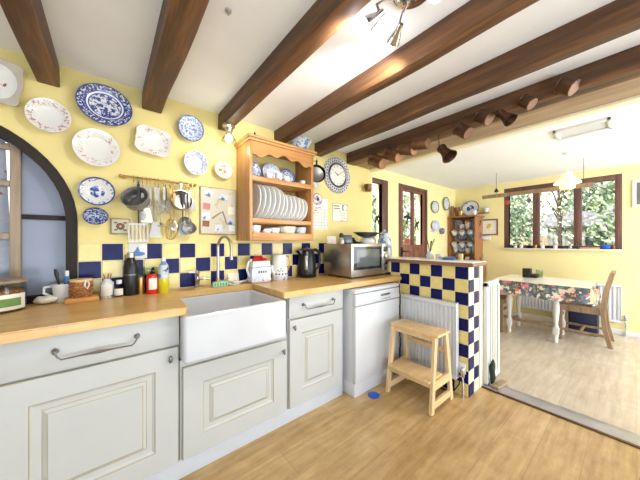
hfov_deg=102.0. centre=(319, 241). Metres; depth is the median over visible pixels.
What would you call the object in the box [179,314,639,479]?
floor
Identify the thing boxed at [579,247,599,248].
wooden tray
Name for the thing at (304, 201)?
plate
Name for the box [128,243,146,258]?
tile
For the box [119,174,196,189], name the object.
utensil rail
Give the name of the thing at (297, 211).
plate
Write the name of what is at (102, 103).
wall plate
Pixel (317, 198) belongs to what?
picture
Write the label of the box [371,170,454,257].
wall
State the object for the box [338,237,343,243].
jar
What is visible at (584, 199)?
tree
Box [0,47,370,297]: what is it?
wall
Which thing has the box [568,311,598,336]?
storage box
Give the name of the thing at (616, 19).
ceiling beam
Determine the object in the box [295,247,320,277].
electric kettle
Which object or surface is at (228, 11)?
ceiling hook
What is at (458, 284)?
tiled wall
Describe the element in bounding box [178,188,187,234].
slice
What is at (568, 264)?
wall
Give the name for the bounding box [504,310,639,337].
baseboard
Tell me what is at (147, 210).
slice
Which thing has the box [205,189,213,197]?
picture
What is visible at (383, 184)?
window
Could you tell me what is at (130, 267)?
insulated bottle
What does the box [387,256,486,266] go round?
ledge
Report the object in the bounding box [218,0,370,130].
ceiling beam
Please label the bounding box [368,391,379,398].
disc
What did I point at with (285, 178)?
tea cup
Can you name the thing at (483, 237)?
wall phone
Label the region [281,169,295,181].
plate
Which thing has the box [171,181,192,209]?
strainer
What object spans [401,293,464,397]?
radiator
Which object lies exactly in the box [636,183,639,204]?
print
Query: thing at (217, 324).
sink
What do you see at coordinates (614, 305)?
grille
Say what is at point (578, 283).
table cover
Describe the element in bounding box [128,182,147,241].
slotted turner
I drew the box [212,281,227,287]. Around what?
pack
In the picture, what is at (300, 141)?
serving bowl
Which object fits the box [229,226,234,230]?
picture
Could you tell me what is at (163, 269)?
bottle
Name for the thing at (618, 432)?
floor strip
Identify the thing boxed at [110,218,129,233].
picture
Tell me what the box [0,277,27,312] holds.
storage box
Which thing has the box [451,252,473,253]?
shelf
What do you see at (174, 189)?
spoon
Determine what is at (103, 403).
base cabinet
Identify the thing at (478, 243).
dresser
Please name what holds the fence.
on the lawn
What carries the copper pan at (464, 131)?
hanging from the iron hook
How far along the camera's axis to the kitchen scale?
2.63 m
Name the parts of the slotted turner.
handle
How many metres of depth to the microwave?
2.43 m
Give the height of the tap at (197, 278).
0.132 m
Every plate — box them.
[0,58,23,106]
[24,98,70,132]
[72,128,119,166]
[75,83,132,125]
[78,177,114,204]
[82,207,108,224]
[135,125,171,156]
[178,115,203,141]
[184,150,207,174]
[214,160,232,178]
[253,162,261,175]
[253,184,260,216]
[253,184,265,217]
[258,185,270,217]
[262,163,279,178]
[264,186,275,218]
[267,186,280,218]
[273,189,284,218]
[278,194,287,219]
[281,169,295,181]
[281,195,291,219]
[286,196,295,219]
[290,196,299,219]
[295,198,303,220]
[298,199,307,220]
[432,201,438,212]
[432,220,439,230]
[443,197,449,209]
[455,219,462,228]
[457,231,467,240]
[458,243,467,252]
[461,201,478,214]
[469,230,480,240]
[470,218,480,228]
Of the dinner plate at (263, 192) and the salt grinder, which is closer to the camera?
the dinner plate at (263, 192)
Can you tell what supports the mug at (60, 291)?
on the countertop
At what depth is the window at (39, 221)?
1.43 m
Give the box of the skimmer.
[156,185,171,212]
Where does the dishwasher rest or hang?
on the floor
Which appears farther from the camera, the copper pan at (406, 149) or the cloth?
the copper pan at (406, 149)
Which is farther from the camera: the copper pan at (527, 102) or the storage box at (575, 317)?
the storage box at (575, 317)
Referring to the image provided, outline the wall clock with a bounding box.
[324,156,349,193]
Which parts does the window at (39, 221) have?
motif pane, frosted pane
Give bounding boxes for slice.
[141,184,152,222]
[149,184,161,236]
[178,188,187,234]
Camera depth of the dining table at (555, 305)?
3.54 m
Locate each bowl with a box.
[171,190,192,209]
[253,225,260,231]
[268,228,279,232]
[277,226,295,232]
[289,135,311,148]
[295,227,306,233]
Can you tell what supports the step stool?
on the floor
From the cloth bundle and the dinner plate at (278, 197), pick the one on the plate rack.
the dinner plate at (278, 197)
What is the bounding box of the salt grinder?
[338,233,343,243]
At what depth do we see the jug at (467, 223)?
4.72 m
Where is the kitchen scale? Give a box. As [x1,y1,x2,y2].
[353,232,379,243]
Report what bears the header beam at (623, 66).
attached to the ceiling
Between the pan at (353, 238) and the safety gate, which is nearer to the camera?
the safety gate
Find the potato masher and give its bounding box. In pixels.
[156,186,174,226]
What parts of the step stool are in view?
leg, rail, leg, rail, seat, rail, leg, rail, rail, leg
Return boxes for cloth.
[227,272,238,282]
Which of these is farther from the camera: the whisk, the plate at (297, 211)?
the plate at (297, 211)
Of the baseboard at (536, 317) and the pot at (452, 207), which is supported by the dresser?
the pot at (452, 207)
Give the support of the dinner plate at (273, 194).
on the plate rack
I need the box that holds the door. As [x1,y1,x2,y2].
[398,183,426,257]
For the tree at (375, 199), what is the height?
3.236 m
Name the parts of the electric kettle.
lid, handle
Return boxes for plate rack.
[234,133,316,240]
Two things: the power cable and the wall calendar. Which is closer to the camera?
the power cable
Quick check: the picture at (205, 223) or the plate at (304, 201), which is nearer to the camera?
the picture at (205, 223)
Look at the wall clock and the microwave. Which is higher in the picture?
the wall clock
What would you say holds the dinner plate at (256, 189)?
on the plate rack
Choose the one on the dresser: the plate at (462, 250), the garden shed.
the plate at (462, 250)
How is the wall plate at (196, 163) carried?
attached to the wall at (57, 148)
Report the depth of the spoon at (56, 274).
1.43 m
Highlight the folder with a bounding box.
[442,257,455,259]
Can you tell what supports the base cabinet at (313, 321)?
on the floor
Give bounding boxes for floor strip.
[482,382,639,445]
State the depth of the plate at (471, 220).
4.72 m
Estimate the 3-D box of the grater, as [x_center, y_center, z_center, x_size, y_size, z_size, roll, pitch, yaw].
[-0.911,-0.300,1.852,0.044,0.148,0.024,0,0,-39]
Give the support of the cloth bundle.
on the floor strip
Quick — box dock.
[531,273,538,277]
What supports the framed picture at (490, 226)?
attached to the wall at (568, 264)
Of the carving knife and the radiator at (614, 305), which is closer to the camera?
the carving knife
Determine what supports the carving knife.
hanging from the utensil rail
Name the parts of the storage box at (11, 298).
lid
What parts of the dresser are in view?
panel, panel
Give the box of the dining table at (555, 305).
[506,295,565,342]
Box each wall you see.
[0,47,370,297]
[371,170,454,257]
[386,262,478,397]
[455,163,639,332]
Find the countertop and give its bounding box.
[0,274,400,344]
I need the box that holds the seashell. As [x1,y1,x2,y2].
[33,295,56,303]
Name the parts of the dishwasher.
door, control panel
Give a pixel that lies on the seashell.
(46, 299)
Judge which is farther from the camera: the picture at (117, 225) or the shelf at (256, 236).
the shelf at (256, 236)
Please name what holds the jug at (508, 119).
hanging from the iron hook
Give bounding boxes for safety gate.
[483,279,499,384]
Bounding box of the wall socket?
[458,362,465,374]
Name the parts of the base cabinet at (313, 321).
door, drawer, handle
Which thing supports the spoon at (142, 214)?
hanging from the utensil rail
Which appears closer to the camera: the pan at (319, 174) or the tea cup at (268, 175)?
the tea cup at (268, 175)
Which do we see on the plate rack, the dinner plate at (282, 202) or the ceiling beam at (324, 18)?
the dinner plate at (282, 202)
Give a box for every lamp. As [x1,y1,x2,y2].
[222,122,235,141]
[553,151,581,191]
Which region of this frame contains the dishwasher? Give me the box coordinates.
[341,282,398,397]
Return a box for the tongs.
[156,185,161,224]
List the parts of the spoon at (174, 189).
handle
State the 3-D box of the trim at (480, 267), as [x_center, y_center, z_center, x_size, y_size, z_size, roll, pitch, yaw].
[0.993,0.720,2.685,0.063,1.041,1.222,0,0,-39]
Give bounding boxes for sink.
[179,289,285,363]
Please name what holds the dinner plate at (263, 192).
on the plate rack
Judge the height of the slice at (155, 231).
0.347 m
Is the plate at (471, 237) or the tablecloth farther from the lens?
the plate at (471, 237)
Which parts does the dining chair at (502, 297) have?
leg, seat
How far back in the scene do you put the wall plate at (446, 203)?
4.83 m
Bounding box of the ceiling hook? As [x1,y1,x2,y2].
[225,7,231,15]
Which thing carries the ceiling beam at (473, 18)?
attached to the ceiling
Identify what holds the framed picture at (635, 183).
attached to the wall at (568, 264)
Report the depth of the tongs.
1.72 m
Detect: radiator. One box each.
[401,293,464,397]
[521,283,627,335]
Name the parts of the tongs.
handle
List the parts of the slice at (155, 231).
handle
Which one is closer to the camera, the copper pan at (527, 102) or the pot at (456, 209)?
the copper pan at (527, 102)
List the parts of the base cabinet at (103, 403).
drawer, handle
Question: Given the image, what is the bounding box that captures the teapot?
[246,255,272,282]
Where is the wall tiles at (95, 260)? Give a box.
[78,243,337,296]
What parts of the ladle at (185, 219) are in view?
handle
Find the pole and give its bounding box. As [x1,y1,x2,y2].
[482,157,592,198]
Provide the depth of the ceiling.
1.45 m
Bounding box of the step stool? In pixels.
[385,318,452,415]
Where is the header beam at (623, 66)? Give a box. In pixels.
[347,45,639,165]
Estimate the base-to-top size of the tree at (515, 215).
3.628 m
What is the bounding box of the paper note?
[327,236,336,243]
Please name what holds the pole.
hanging from the ceiling
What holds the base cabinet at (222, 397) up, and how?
on the floor
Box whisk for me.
[164,186,176,239]
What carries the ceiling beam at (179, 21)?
attached to the ceiling
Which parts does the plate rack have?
panel, cornice, rack rail, panel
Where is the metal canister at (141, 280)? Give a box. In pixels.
[138,276,144,293]
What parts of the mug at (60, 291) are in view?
handle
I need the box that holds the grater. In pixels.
[190,190,195,210]
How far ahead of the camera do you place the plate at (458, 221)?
4.97 m
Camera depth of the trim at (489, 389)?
1.79 m
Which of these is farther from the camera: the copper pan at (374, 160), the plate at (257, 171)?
the copper pan at (374, 160)
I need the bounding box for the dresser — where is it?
[448,215,485,281]
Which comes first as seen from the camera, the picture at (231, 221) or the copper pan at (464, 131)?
the copper pan at (464, 131)
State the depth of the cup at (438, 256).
2.44 m
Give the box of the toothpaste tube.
[64,270,69,283]
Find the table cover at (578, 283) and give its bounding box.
[494,274,596,288]
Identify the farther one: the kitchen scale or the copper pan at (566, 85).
the kitchen scale
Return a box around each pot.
[451,206,453,216]
[454,207,459,215]
[458,254,462,259]
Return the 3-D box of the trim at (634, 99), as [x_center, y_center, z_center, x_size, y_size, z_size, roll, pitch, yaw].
[1.955,-0.948,1.574,0.080,0.165,4.560,0,0,-39]
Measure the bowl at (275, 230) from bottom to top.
0.085 m
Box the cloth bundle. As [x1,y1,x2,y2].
[489,360,495,383]
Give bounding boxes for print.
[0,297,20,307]
[132,247,144,255]
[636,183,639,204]
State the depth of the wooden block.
2.21 m
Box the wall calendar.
[313,193,327,229]
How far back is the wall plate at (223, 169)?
2.00 m
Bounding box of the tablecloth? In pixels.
[492,279,600,303]
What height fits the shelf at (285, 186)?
0.038 m
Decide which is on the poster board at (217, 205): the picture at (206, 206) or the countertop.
the picture at (206, 206)
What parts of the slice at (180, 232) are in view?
handle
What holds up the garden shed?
on the lawn
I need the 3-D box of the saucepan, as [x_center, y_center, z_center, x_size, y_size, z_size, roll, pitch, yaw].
[-1.143,-0.301,1.612,0.154,0.213,0.123,0,0,-14]
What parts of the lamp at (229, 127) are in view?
bulb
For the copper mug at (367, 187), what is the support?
hanging from the lintel
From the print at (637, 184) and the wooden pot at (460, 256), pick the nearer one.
the wooden pot at (460, 256)
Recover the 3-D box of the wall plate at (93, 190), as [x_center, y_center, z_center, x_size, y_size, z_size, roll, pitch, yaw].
[-1.319,-0.298,1.533,0.168,0.166,0.028,0,0,-39]
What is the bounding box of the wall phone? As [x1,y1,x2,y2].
[482,236,490,275]
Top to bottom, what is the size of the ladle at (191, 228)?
0.324 m
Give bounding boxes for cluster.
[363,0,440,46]
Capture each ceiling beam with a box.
[0,0,59,87]
[142,0,208,113]
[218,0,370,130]
[274,0,538,142]
[315,0,639,156]
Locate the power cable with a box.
[440,375,460,391]
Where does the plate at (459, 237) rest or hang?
on the dresser
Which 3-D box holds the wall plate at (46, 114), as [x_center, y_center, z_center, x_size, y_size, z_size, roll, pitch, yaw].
[-1.472,-0.684,1.408,0.176,0.180,0.028,0,0,-39]
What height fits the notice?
0.200 m
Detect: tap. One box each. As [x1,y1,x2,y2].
[189,270,208,288]
[216,235,232,280]
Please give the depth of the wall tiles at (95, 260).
1.86 m
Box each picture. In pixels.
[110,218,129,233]
[202,212,209,218]
[202,220,208,226]
[203,203,209,209]
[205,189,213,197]
[215,224,222,231]
[219,193,227,201]
[228,207,233,214]
[228,218,234,224]
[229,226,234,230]
[313,193,321,204]
[483,219,497,234]
[632,180,639,207]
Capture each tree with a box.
[372,185,376,243]
[372,192,415,244]
[510,193,546,235]
[510,195,532,244]
[530,187,595,245]
[554,182,614,211]
[584,181,614,245]
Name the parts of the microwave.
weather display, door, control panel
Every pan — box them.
[313,160,325,182]
[352,237,361,243]
[367,153,387,168]
[383,147,402,162]
[397,144,416,155]
[411,138,430,149]
[453,122,473,139]
[474,108,494,125]
[517,94,537,110]
[553,75,581,96]
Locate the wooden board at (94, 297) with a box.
[64,294,98,303]
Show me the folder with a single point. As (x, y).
(443, 258)
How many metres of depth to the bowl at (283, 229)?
2.14 m
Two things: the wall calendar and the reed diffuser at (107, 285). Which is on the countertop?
the reed diffuser at (107, 285)
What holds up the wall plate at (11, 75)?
attached to the wall at (57, 148)
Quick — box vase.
[426,237,434,258]
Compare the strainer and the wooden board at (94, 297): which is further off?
the strainer
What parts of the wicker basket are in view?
lid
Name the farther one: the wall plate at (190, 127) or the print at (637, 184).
the print at (637, 184)
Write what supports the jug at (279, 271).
on the countertop
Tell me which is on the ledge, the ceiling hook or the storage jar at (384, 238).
the storage jar at (384, 238)
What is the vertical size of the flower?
0.055 m
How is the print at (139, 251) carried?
attached to the tile at (140, 249)
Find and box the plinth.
[144,383,342,479]
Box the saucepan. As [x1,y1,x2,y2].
[120,178,149,209]
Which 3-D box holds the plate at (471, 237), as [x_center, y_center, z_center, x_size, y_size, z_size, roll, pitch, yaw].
[2.806,-0.120,4.689,0.046,0.194,0.196,0,0,-39]
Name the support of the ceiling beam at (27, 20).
attached to the ceiling
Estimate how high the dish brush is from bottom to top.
0.056 m
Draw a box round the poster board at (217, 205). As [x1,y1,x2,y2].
[200,186,235,234]
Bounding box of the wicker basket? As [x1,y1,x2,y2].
[68,278,92,297]
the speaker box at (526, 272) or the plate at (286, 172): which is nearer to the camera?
the plate at (286, 172)
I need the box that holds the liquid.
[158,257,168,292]
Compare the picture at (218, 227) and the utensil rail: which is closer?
the utensil rail
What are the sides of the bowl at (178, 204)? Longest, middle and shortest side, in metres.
0.141 x 0.141 x 0.057 m
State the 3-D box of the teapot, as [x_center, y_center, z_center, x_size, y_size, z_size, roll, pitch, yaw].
[-0.493,0.221,2.136,0.247,0.219,0.104,0,0,-39]
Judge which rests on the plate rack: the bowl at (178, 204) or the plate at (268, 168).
the plate at (268, 168)
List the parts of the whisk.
handle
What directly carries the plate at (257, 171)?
on the plate rack
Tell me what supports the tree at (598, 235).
on the lawn
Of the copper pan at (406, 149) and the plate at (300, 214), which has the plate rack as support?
the plate at (300, 214)
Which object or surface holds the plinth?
on the floor
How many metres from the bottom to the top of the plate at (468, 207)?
0.292 m
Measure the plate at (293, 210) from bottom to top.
0.216 m
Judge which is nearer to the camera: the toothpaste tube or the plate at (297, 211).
the toothpaste tube
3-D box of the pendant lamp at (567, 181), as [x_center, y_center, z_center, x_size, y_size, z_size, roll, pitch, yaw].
[2.817,-0.795,2.952,0.237,0.450,0.237,0,0,-39]
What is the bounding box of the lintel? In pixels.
[355,77,639,168]
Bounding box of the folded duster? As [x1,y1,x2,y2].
[601,245,610,248]
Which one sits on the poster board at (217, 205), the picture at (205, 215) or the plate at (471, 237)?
the picture at (205, 215)
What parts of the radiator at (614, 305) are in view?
panel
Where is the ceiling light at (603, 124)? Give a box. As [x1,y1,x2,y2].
[552,117,612,140]
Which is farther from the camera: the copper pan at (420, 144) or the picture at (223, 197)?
the copper pan at (420, 144)
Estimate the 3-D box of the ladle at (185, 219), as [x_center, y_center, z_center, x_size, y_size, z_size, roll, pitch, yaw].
[-0.949,-0.245,1.831,0.075,0.266,0.053,0,0,-39]
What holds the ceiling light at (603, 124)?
in the ceiling
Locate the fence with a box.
[374,235,546,244]
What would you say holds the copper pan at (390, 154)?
hanging from the iron hook
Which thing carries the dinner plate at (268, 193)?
on the plate rack
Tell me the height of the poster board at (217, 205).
0.360 m
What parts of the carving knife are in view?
handle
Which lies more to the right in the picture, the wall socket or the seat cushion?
the seat cushion
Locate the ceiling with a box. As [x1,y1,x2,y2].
[0,0,639,189]
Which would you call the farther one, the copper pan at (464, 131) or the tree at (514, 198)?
the tree at (514, 198)
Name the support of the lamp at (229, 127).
attached to the ceiling beam at (324, 18)
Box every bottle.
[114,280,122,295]
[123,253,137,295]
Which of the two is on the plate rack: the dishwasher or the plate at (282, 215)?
the plate at (282, 215)
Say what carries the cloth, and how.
on the countertop
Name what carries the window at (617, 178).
in the wall at (568, 264)
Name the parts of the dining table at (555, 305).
leg, leg, leg, leg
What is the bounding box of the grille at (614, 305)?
[521,283,621,321]
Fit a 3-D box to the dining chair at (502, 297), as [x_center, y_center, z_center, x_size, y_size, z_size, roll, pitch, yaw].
[2.517,0.798,3.872,0.430,0.892,0.484,0,0,-39]
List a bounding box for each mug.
[42,282,69,302]
[364,167,371,191]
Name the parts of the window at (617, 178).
sill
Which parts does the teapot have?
handle, lid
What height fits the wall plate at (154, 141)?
0.188 m
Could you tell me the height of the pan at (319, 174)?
0.207 m
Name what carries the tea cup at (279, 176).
on the plate rack
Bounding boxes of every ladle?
[180,189,191,225]
[181,188,196,233]
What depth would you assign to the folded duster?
3.52 m
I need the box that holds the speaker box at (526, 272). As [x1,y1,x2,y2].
[522,268,531,277]
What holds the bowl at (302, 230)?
on the plate rack
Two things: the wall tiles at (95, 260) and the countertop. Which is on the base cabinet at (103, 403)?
the countertop
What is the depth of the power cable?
2.09 m
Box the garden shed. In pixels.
[543,210,614,245]
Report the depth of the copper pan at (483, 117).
1.79 m
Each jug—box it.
[271,254,290,280]
[437,144,456,162]
[453,245,459,252]
[465,221,470,228]
[496,109,517,126]
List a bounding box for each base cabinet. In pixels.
[0,316,178,479]
[179,333,286,460]
[253,289,342,408]
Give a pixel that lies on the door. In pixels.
(411, 250)
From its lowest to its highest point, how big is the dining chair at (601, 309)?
0.892 m
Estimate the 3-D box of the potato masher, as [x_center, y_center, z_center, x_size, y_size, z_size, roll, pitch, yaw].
[-1.041,-0.240,1.745,0.105,0.275,0.065,0,0,-39]
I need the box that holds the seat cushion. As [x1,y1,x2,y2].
[584,304,597,306]
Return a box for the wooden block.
[491,379,508,389]
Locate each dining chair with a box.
[500,294,511,331]
[558,270,616,348]
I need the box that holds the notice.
[332,202,347,221]
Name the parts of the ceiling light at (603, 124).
hatch panel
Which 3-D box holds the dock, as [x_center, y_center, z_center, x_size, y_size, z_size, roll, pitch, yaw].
[2.962,0.465,3.581,0.120,0.050,0.080,0,0,-39]
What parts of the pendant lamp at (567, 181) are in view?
lamp shade, lamp shade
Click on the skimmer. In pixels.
(162, 206)
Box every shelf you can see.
[252,232,310,240]
[253,175,310,192]
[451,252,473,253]
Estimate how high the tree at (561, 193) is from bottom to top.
3.951 m
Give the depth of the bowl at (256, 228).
1.98 m
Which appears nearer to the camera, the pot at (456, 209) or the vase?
the vase
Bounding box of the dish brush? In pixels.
[231,278,247,283]
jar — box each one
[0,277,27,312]
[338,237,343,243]
[377,230,391,256]
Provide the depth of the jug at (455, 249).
4.89 m
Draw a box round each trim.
[370,95,639,172]
[479,266,482,387]
[481,386,639,448]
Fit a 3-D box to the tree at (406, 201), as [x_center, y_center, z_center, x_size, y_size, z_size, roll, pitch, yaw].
[2.829,-0.571,9.161,2.278,3.829,2.216,0,0,-39]
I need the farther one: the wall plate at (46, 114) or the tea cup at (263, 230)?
the tea cup at (263, 230)
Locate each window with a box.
[0,125,77,301]
[372,177,387,235]
[501,173,624,250]
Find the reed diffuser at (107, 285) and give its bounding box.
[100,273,113,297]
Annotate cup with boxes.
[262,229,272,232]
[265,173,273,177]
[275,173,283,179]
[283,176,291,180]
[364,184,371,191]
[435,254,442,258]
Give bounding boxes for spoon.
[54,269,59,284]
[139,183,145,220]
[170,187,177,231]
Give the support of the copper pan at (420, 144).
hanging from the iron hook
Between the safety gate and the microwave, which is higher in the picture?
the microwave
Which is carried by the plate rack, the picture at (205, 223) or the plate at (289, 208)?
the plate at (289, 208)
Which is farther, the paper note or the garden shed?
the garden shed
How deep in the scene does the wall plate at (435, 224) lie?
4.57 m
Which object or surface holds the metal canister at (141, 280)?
on the countertop
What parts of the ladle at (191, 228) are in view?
handle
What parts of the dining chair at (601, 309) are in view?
leg, leg, seat, seat rail, leg, leg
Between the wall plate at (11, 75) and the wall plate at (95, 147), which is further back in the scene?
the wall plate at (95, 147)
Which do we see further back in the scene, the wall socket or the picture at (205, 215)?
the wall socket
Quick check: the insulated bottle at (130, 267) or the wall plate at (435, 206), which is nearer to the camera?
the insulated bottle at (130, 267)
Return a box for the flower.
[114,222,126,230]
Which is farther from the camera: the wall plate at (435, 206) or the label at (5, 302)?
the wall plate at (435, 206)
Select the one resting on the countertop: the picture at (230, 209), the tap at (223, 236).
the tap at (223, 236)
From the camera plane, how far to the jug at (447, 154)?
2.06 m
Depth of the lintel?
1.76 m
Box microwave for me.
[324,235,387,278]
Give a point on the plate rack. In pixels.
(249, 145)
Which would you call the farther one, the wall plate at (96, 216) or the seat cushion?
the seat cushion
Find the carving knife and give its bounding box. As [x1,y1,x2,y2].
[148,184,152,224]
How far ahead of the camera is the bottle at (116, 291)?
1.56 m

